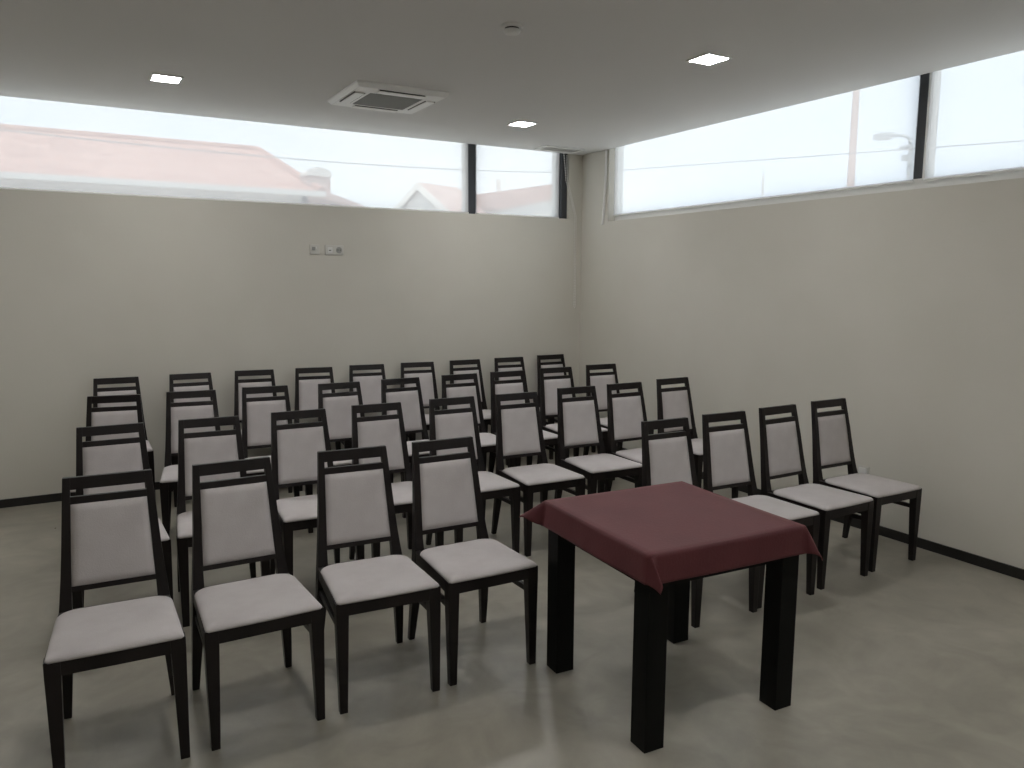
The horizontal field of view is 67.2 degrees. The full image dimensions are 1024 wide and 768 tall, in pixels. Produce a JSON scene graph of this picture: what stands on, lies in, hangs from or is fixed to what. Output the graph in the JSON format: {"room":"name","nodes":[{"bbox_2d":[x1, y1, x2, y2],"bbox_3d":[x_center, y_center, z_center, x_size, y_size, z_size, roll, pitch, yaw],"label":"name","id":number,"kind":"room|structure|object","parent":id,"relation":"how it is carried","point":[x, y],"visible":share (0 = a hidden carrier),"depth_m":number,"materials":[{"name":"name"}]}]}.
{"room":"meeting room","nodes":[
{"label":"meeting room","id":0,"kind":"room"},
{"bbox_2d":[0,154,582,499],"bbox_3d":[-2.734,-0.818,6.145,7.850,3.320,0.170,-4,9,-30],"label":"wall","id":1,"kind":"structure","parent":0,"point":[92,286],"depth_m":6.34,"materials":[{"name":"beige paint"}]},
{"bbox_2d":[0,482,159,507],"bbox_3d":[-2.593,0.800,6.342,7.588,0.062,0.012,-4,9,-30],"label":"baseboard","id":2,"kind":"structure","parent":1,"relation":"attached to","point":[30,500],"depth_m":5.77,"materials":[{"name":"black wood"}]},
{"bbox_2d":[5,143,566,218],"bbox_3d":[-2.565,-1.874,6.104,7.135,0.815,0.120,-4,9,-30],"label":"window","id":3,"kind":"structure","parent":1,"relation":"in","point":[468,151],"depth_m":7.38,"materials":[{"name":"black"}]},
{"bbox_2d":[0,187,468,213],"bbox_3d":[-3.014,-1.808,5.807,5.994,0.752,0.052,-4,9,-30],"label":"roller blind","id":4,"kind":"object","parent":3,"relation":"attached to","point":[0,187],"visible":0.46,"depth_m":6.21,"materials":[{"name":"white fabric"}]},
{"bbox_2d":[475,213,558,217],"bbox_3d":[0.065,-2.028,7.556,0.950,0.752,0.052,-4,9,-30],"label":"roller blind","id":5,"kind":"object","parent":3,"relation":"attached to","point":[475,213],"visible":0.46,"depth_m":7.59,"materials":[{"name":"white fabric"}]},
{"bbox_2d":[310,245,318,253],"bbox_3d":[-1.689,-1.151,6.595,0.082,0.082,0.016,-4,9,-30],"label":"socket","id":6,"kind":"object","parent":1,"relation":"attached to","point":[314,249],"visible":1,"depth_m":6.59,"materials":[{"name":"white plastic"}]},
{"bbox_2d":[325,245,343,254],"bbox_3d":[-1.540,-1.162,6.681,0.164,0.082,0.015,-4,9,-30],"label":"wall socket","id":7,"kind":"object","parent":1,"relation":"attached to","point":[329,249],"visible":1,"depth_m":6.68,"materials":[{"name":"white plastic"}]},
{"bbox_2d":[0,445,1023,767],"bbox_3d":[-0.206,1.454,2.235,8.100,0.120,10.100,-4,9,-30],"label":"floor","id":8,"kind":"structure","parent":0,"point":[918,663],"depth_m":3.25,"materials":[{"name":"grey concrete"}]},
{"bbox_2d":[70,394,143,495],"bbox_3d":[-2.478,0.569,4.791,0.426,0.933,0.551,-3,8,-20],"label":"dining chair","id":9,"kind":"object","parent":8,"relation":"on","point":[97,416],"visible":0.25,"depth_m":4.95,"materials":[{"name":"fabric"}]},
{"bbox_2d":[43,469,189,767],"bbox_3d":[-1.442,0.840,2.806,0.426,0.933,0.550,-4,9,-27],"label":"dining chair","id":10,"kind":"object","parent":8,"relation":"on","point":[106,540],"visible":1,"depth_m":2.88,"materials":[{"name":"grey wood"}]},
{"bbox_2d":[72,422,172,608],"bbox_3d":[-1.939,0.705,3.795,0.426,0.933,0.551,-4,9,-29],"label":"dining chair","id":11,"kind":"object","parent":8,"relation":"on","point":[121,454],"visible":0.3,"depth_m":3.93,"materials":[{"name":"fabric"}]},
{"bbox_2d":[93,376,155,498],"bbox_3d":[-2.896,0.446,5.696,0.426,0.933,0.551,-4,9,-27],"label":"dining chair","id":12,"kind":"object","parent":8,"relation":"on","point":[130,390],"visible":0.27,"depth_m":5.84,"materials":[{"name":"fabric"}]},
{"bbox_2d":[159,390,220,536],"bbox_3d":[-2.056,0.541,5.011,0.426,0.933,0.551,-3,8,-23],"label":"dining chair","id":13,"kind":"object","parent":8,"relation":"on","point":[176,411],"visible":0.46,"depth_m":5.12,"materials":[{"name":"fabric"}]},
{"bbox_2d":[169,372,212,506],"bbox_3d":[-2.445,0.409,5.984,0.426,0.933,0.551,-4,9,-28],"label":"dining chair","id":14,"kind":"object","parent":8,"relation":"on","point":[192,386],"visible":0.23,"depth_m":6.12,"materials":[{"name":"wood"}]},
{"bbox_2d":[176,416,269,626],"bbox_3d":[-1.530,0.678,4.011,0.426,0.933,0.551,-4,9,-26],"label":"dining chair","id":15,"kind":"object","parent":8,"relation":"on","point":[220,445],"visible":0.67,"depth_m":4.12,"materials":[{"name":"fabric"}]},
{"bbox_2d":[191,456,324,750],"bbox_3d":[-1.030,0.812,3.032,0.426,0.933,0.551,-4,9,-30],"label":"dining chair","id":16,"kind":"object","parent":8,"relation":"on","point":[235,521],"visible":1,"depth_m":3.10,"materials":[{"name":"fabric"}]},
{"bbox_2d":[233,369,291,492],"bbox_3d":[-2.037,0.379,6.221,0.426,0.933,0.551,-3,8,-23],"label":"dining chair","id":17,"kind":"object","parent":8,"relation":"on","point":[239,383],"visible":0.23,"depth_m":6.36,"materials":[{"name":"fabric"}]},
{"bbox_2d":[242,385,312,532],"bbox_3d":[-1.627,0.512,5.246,0.426,0.933,0.551,-3,8,-25],"label":"dining chair","id":18,"kind":"object","parent":8,"relation":"on","point":[256,411],"visible":0.34,"depth_m":5.37,"materials":[{"name":"fabric"}]},
{"bbox_2d":[270,408,364,575],"bbox_3d":[-1.106,0.646,4.263,0.426,0.933,0.551,-4,9,-28],"label":"dining chair","id":19,"kind":"object","parent":8,"relation":"on","point":[294,447],"visible":0.56,"depth_m":4.37,"materials":[{"name":"fabric"}]},
{"bbox_2d":[294,367,350,490],"bbox_3d":[-1.605,0.354,6.423,0.426,0.933,0.551,-3,8,-21],"label":"dining chair","id":20,"kind":"object","parent":8,"relation":"on","point":[306,387],"visible":0.27,"depth_m":6.56,"materials":[{"name":"fabric"}]},
{"bbox_2d":[318,381,392,482],"bbox_3d":[-1.140,0.483,5.476,0.426,0.933,0.550,-4,9,-29],"label":"dining chair","id":21,"kind":"object","parent":8,"relation":"on","point":[337,406],"visible":0.31,"depth_m":5.61,"materials":[{"name":"fabric"}]},
{"bbox_2d":[315,445,440,714],"bbox_3d":[-0.598,0.782,3.265,0.426,0.933,0.551,-3,9,-26],"label":"dining chair","id":22,"kind":"object","parent":8,"relation":"on","point":[355,503],"visible":0.96,"depth_m":3.34,"materials":[{"name":"fabric"}]},
{"bbox_2d":[349,364,407,447],"bbox_3d":[-1.186,0.323,6.671,0.426,0.933,0.551,-3,8,-24],"label":"dining chair","id":23,"kind":"object","parent":8,"relation":"on","point":[370,383],"visible":0.16,"depth_m":6.83,"materials":[{"name":"fabric"}]},
{"bbox_2d":[349,402,443,558],"bbox_3d":[-0.701,0.614,4.518,0.426,0.933,0.551,-4,9,-28],"label":"dining chair","id":24,"kind":"object","parent":8,"relation":"on","point":[387,430],"visible":0.48,"depth_m":4.66,"materials":[{"name":"fabric"}]},
{"bbox_2d":[381,377,429,517],"bbox_3d":[-0.724,0.449,5.748,0.426,0.933,0.551,-4,9,-30],"label":"dining chair","id":25,"kind":"object","parent":8,"relation":"on","point":[411,400],"visible":0.36,"depth_m":5.90,"materials":[{"name":"fabric"}]},
{"bbox_2d":[400,362,439,472],"bbox_3d":[-0.772,0.295,6.894,0.426,0.933,0.551,-3,8,-22],"label":"dining chair","id":26,"kind":"object","parent":8,"relation":"on","point":[427,378],"visible":0.23,"depth_m":7.07,"materials":[{"name":"fabric"}]},
{"bbox_2d":[408,436,537,685],"bbox_3d":[-0.202,0.755,3.481,0.426,0.933,0.551,-4,9,-29],"label":"dining chair","id":27,"kind":"object","parent":8,"relation":"on","point":[446,492],"visible":0.98,"depth_m":3.55,"materials":[{"name":"fabric"}]},
{"bbox_2d":[426,396,520,552],"bbox_3d":[-0.263,0.581,4.776,0.426,0.933,0.551,-4,9,-28],"label":"dining chair","id":28,"kind":"object","parent":8,"relation":"on","point":[460,422],"visible":0.56,"depth_m":4.88,"materials":[{"name":"fabric"}]},
{"bbox_2d":[441,373,514,498],"bbox_3d":[-0.292,0.414,6.021,0.426,0.933,0.551,-4,9,-30],"label":"dining chair","id":29,"kind":"object","parent":8,"relation":"on","point":[488,440],"visible":0.43,"depth_m":6.16,"materials":[{"name":"fabric"}]},
{"bbox_2d":[450,359,507,465],"bbox_3d":[-0.325,0.264,7.139,0.426,0.933,0.551,-4,9,-28],"label":"dining chair","id":30,"kind":"object","parent":8,"relation":"on","point":[466,370],"visible":0.36,"depth_m":7.30,"materials":[{"name":"wood"}]},
{"bbox_2d":[488,370,557,472],"bbox_3d":[0.086,0.387,6.235,0.426,0.933,0.551,-4,9,-29],"label":"dining chair","id":31,"kind":"object","parent":8,"relation":"on","point":[516,385],"visible":0.4,"depth_m":6.34,"materials":[{"name":"fabric"}]},
{"bbox_2d":[494,357,554,459],"bbox_3d":[0.089,0.233,7.388,0.426,0.933,0.551,-4,9,-27],"label":"dining chair","id":32,"kind":"object","parent":8,"relation":"on","point":[498,368],"visible":0.18,"depth_m":7.52,"materials":[{"name":"wood"}]},
{"bbox_2d":[491,391,585,556],"bbox_3d":[0.151,0.554,4.995,0.426,0.933,0.551,-4,9,-28],"label":"dining chair","id":33,"kind":"object","parent":8,"relation":"on","point":[519,432],"visible":0.94,"depth_m":5.08,"materials":[{"name":"fabric"}]},
{"bbox_2d":[537,354,595,452],"bbox_3d":[0.518,0.195,7.683,0.426,0.933,0.551,-4,9,-29],"label":"dining chair","id":34,"kind":"object","parent":8,"relation":"on","point":[561,363],"visible":0.16,"depth_m":7.81,"materials":[{"name":"wood"}]},
{"bbox_2d":[537,367,607,463],"bbox_3d":[0.495,0.350,6.526,0.426,0.933,0.551,-4,9,-26],"label":"dining chair","id":35,"kind":"object","parent":8,"relation":"on","point":[549,385],"visible":0.3,"depth_m":6.64,"materials":[{"name":"fabric"}]},
{"bbox_2d":[554,386,641,498],"bbox_3d":[0.576,0.515,5.301,0.426,0.933,0.551,-4,9,-27],"label":"dining chair","id":36,"kind":"object","parent":8,"relation":"on","point":[579,425],"visible":0.85,"depth_m":5.39,"materials":[{"name":"fabric"}]},
{"bbox_2d":[583,363,653,479],"bbox_3d":[0.919,0.315,6.804,0.426,0.933,0.551,-3,9,-26],"label":"dining chair","id":37,"kind":"object","parent":8,"relation":"on","point":[600,380],"visible":0.27,"depth_m":6.94,"materials":[{"name":"fabric"}]},
{"bbox_2d":[604,382,648,491],"bbox_3d":[0.957,0.486,5.528,0.426,0.933,0.551,-4,9,-29],"label":"dining chair","id":38,"kind":"object","parent":8,"relation":"on","point":[625,411],"visible":0.45,"depth_m":5.64,"materials":[{"name":"fabric"}]},
{"bbox_2d":[547,529,798,753],"bbox_3d":[0.635,0.895,3.188,0.723,0.742,0.723,-4,9,-26],"label":"table","id":39,"kind":"object","parent":8,"relation":"on","point":[658,619],"visible":0.48,"depth_m":3.02,"materials":[{"name":"black wood"}]},
{"bbox_2d":[519,481,822,594],"bbox_3d":[0.619,0.588,3.146,0.886,0.136,0.893,-4,9,-26],"label":"tablecloth","id":40,"kind":"object","parent":39,"relation":"on","point":[655,535],"visible":1,"depth_m":2.96,"materials":[{"name":"red fabric"}]},
{"bbox_2d":[634,417,759,627],"bbox_3d":[0.954,0.687,4.030,0.426,0.933,0.551,-4,9,-28],"label":"dining chair","id":41,"kind":"object","parent":8,"relation":"on","point":[668,457],"visible":0.32,"depth_m":4.15,"materials":[{"name":"fabric"}]},
{"bbox_2d":[656,377,738,497],"bbox_3d":[1.378,0.447,5.834,0.426,0.933,0.551,-4,9,-30],"label":"dining chair","id":42,"kind":"object","parent":8,"relation":"on","point":[673,402],"visible":0.51,"depth_m":5.95,"materials":[{"name":"fabric"}]},
{"bbox_2d":[702,411,819,608],"bbox_3d":[1.335,0.659,4.255,0.426,0.933,0.551,-4,9,-27],"label":"dining chair","id":43,"kind":"object","parent":8,"relation":"on","point":[727,455],"visible":0.6,"depth_m":4.36,"materials":[{"name":"fabric"}]},
{"bbox_2d":[759,404,873,589],"bbox_3d":[1.743,0.627,4.508,0.426,0.933,0.551,-4,9,-31],"label":"dining chair","id":44,"kind":"object","parent":8,"relation":"on","point":[781,449],"visible":0.88,"depth_m":4.54,"materials":[{"name":"fabric"}]},
{"bbox_2d":[811,398,921,571],"bbox_3d":[2.153,0.594,4.768,0.426,0.933,0.551,-4,9,-29],"label":"dining chair","id":45,"kind":"object","parent":8,"relation":"on","point":[832,446],"visible":0.91,"depth_m":4.82,"materials":[{"name":"fabric"}]},
{"bbox_2d":[0,0,1023,154],"bbox_3d":[-0.192,-1.573,1.829,7.600,0.100,9.600,-4,9,-30],"label":"ceiling","id":46,"kind":"structure","parent":0,"point":[594,76],"depth_m":4.36,"materials":[{"name":"white paint"}]},
{"bbox_2d":[149,73,183,83],"bbox_3d":[-2.197,-1.939,4.894,0.184,0.008,0.184,-4,9,-30],"label":"recessed light","id":47,"kind":"object","parent":46,"relation":"in","point":[157,77],"visible":1,"depth_m":4.88,"materials":[{"name":"white plastic"}]},
{"bbox_2d":[152,75,180,82],"bbox_3d":[-2.197,-1.940,4.894,0.156,0.005,0.156,-4,9,-30],"label":"diffuser","id":48,"kind":"object","parent":47,"relation":"attached to","point":[159,78],"depth_m":4.88,"materials":[{"name":"white plastic"}]},
{"bbox_2d":[328,80,449,113],"bbox_3d":[-0.866,-1.976,5.354,0.650,0.044,0.650,-4,9,-30],"label":"air conditioner","id":49,"kind":"object","parent":46,"relation":"attached to","point":[361,94],"visible":1,"depth_m":5.23,"materials":[{"name":"white plastic"}]},
{"bbox_2d":[353,93,421,109],"bbox_3d":[-0.866,-1.968,5.355,0.380,0.016,0.380,-4,9,-30],"label":"grille","id":50,"kind":"object","parent":49,"relation":"attached to","point":[372,100],"depth_m":5.36,"materials":[{"name":"grey plastic"}]},
{"bbox_2d":[501,21,522,35],"bbox_3d":[0.000,-1.770,3.851,0.110,0.046,0.110,-4,9,-30],"label":"smoke detector","id":51,"kind":"object","parent":46,"relation":"attached to","point":[510,28],"visible":1,"depth_m":3.82,"materials":[{"name":"white plastic"}]},
{"bbox_2d":[507,120,537,126],"bbox_3d":[0.082,-2.111,6.257,0.184,0.008,0.184,-4,9,-30],"label":"recessed light","id":52,"kind":"object","parent":46,"relation":"in","point":[518,123],"visible":1,"depth_m":6.23,"materials":[{"name":"white plastic"}]},
{"bbox_2d":[511,122,532,126],"bbox_3d":[0.082,-2.112,6.257,0.156,0.005,0.156,-4,9,-30],"label":"diffuser","id":53,"kind":"object","parent":52,"relation":"attached to","point":[519,124],"depth_m":6.27,"materials":[{"name":"white plastic"}]},
{"bbox_2d":[534,145,584,153],"bbox_3d":[0.460,-2.267,7.449,0.440,0.012,0.210,-4,9,-30],"label":"ceiling vent","id":54,"kind":"object","parent":46,"relation":"in","point":[546,147],"visible":1,"depth_m":7.43,"materials":[{"name":"white plastic"}]},
{"bbox_2d":[563,153,576,307],"bbox_3d":[0.587,-1.549,7.857,0.174,1.547,0.012,-4,9,-30],"label":"chain","id":55,"kind":"object","parent":46,"relation":"hanging from","point":[563,153],"visible":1,"depth_m":7.89,"materials":[{"name":"white metal"}]},
{"bbox_2d":[601,150,607,223],"bbox_3d":[0.904,-1.927,7.542,0.021,0.719,0.074,-4,9,-30],"label":"chain","id":56,"kind":"object","parent":46,"relation":"hanging from","point":[606,151],"visible":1,"depth_m":7.53,"materials":[{"name":"white"}]},
{"bbox_2d":[686,52,732,65],"bbox_3d":[1.127,-1.859,4.410,0.184,0.008,0.184,-4,9,-30],"label":"recessed light","id":57,"kind":"object","parent":46,"relation":"in","point":[708,58],"visible":1,"depth_m":4.40,"materials":[{"name":"white plastic"}]},
{"bbox_2d":[691,55,727,64],"bbox_3d":[1.127,-1.859,4.410,0.156,0.005,0.156,-4,9,-30],"label":"diffuser","id":58,"kind":"object","parent":57,"relation":"attached to","point":[701,59],"depth_m":4.41,"materials":[{"name":"white plastic"}]},
{"bbox_2d":[579,148,1023,568],"bbox_3d":[3.193,-0.487,3.888,0.170,3.320,10.020,-4,9,-30],"label":"wall","id":59,"kind":"structure","parent":0,"point":[906,307],"depth_m":5.21,"materials":[{"name":"beige paint"}]},
{"bbox_2d":[615,70,1023,220],"bbox_3d":[3.192,-1.516,3.821,0.070,0.863,8.650,-4,9,-30],"label":"window","id":60,"kind":"structure","parent":59,"relation":"in","point":[930,83],"depth_m":4.86,"materials":[{"name":"white"}]},
{"bbox_2d":[613,180,913,216],"bbox_3d":[1.767,-1.831,6.158,0.052,0.755,3.103,-4,9,-30],"label":"roller blind","id":61,"kind":"object","parent":60,"relation":"attached to","point":[912,181],"visible":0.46,"depth_m":5.78,"materials":[{"name":"white fabric"}]},
{"bbox_2d":[923,168,1023,180],"bbox_3d":[3.921,-1.320,2.430,0.052,0.755,5.425,-4,9,-30],"label":"roller blind","id":62,"kind":"object","parent":60,"relation":"attached to","point":[1016,169],"visible":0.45,"depth_m":4.54,"materials":[{"name":"white fabric"}]},
{"bbox_2d":[622,447,1023,580],"bbox_3d":[3.087,1.128,4.093,0.012,0.062,9.600,-4,9,-30],"label":"baseboard","id":63,"kind":"structure","parent":59,"relation":"attached to","point":[1009,570],"depth_m":4.77,"materials":[{"name":"black"}]},
{"bbox_2d":[858,465,868,473],"bbox_3d":[2.391,0.598,5.247,0.016,0.082,0.082,-4,9,-30],"label":"wall socket","id":64,"kind":"object","parent":59,"relation":"attached to","point":[861,469],"visible":0.56,"depth_m":5.24,"materials":[{"name":"white plastic"}]},
{"label":"outside","id":65,"kind":"structure","parent":0,"visible":0},
{"bbox_3d":[-7.379,-2.360,32.227,130.000,0.100,110.000,-4,9,-30],"label":"ground","id":66,"kind":"structure","parent":65,"visible":0},
{"bbox_2d":[0,124,363,206],"bbox_3d":[-11.445,-2.805,15.801,14.800,5.110,8.100,-4,9,-30],"label":"house","id":67,"kind":"structure","parent":66,"relation":"on","point":[27,161],"depth_m":15.18,"materials":[{"name":"terracotta tile"},{"name":"white plaster"}]},
{"bbox_2d":[394,182,485,212],"bbox_3d":[-3.015,-5.161,31.303,5.000,5.740,2.260,7,10,40],"label":"house","id":68,"kind":"structure","parent":66,"relation":"on","point":[421,196],"depth_m":30.31,"materials":[{"name":"grey paint"}]},
{"bbox_2d":[476,179,551,216],"bbox_3d":[-2.212,-7.168,41.593,7.800,6.990,9.900,-4,9,-30],"label":"house","id":69,"kind":"structure","parent":66,"relation":"on","point":[536,200],"depth_m":37.19,"materials":[{"name":"paint"}]},
{"bbox_2d":[761,175,764,196],"bbox_3d":[5.187,-2.281,16.205,0.049,4.120,0.049,-4,9,-30],"label":"utility pole","id":70,"kind":"object","parent":66,"relation":"on","point":[763,176],"visible":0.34,"depth_m":15.94,"materials":[{"name":"grey concrete"}]},
{"bbox_2d":[847,89,859,186],"bbox_3d":[6.233,-3.561,14.203,0.164,7.200,0.164,-4,9,-30],"label":"utility pole","id":71,"kind":"object","parent":66,"relation":"on","point":[856,94],"visible":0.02,"depth_m":14.04,"materials":[{"name":"concrete"}]},
{"bbox_2d":[873,132,912,179],"bbox_3d":[6.638,-2.141,13.669,0.201,4.530,0.734,-4,9,-30],"label":"street lamp","id":72,"kind":"object","parent":66,"relation":"on","point":[883,136],"visible":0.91,"depth_m":13.21,"materials":[{"name":"grey metal"}]},
{"bbox_3d":[1.825,-3.193,18.824,0.135,5.200,0.135,-4,9,-30],"label":"utility pole","id":73,"kind":"object","parent":66,"relation":"on","visible":0},
{"bbox_2d":[0,129,551,172],"bbox_3d":[-3.047,-3.980,13.103,0.018,0.810,14.652,7,10,41],"label":"overhead cable","id":74,"kind":"object","parent":73,"relation":"attached to","point":[0,129],"visible":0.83,"depth_m":11.71,"materials":[{"name":"grey plastic"}]},
{"bbox_2d":[625,140,1023,169],"bbox_3d":[6.532,-4.014,13.244,0.018,0.692,14.186,-6,10,-40],"label":"overhead cable","id":75,"kind":"object","parent":73,"relation":"attached to","point":[1020,140],"visible":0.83,"depth_m":14.03,"materials":[{"name":"grey plastic"}]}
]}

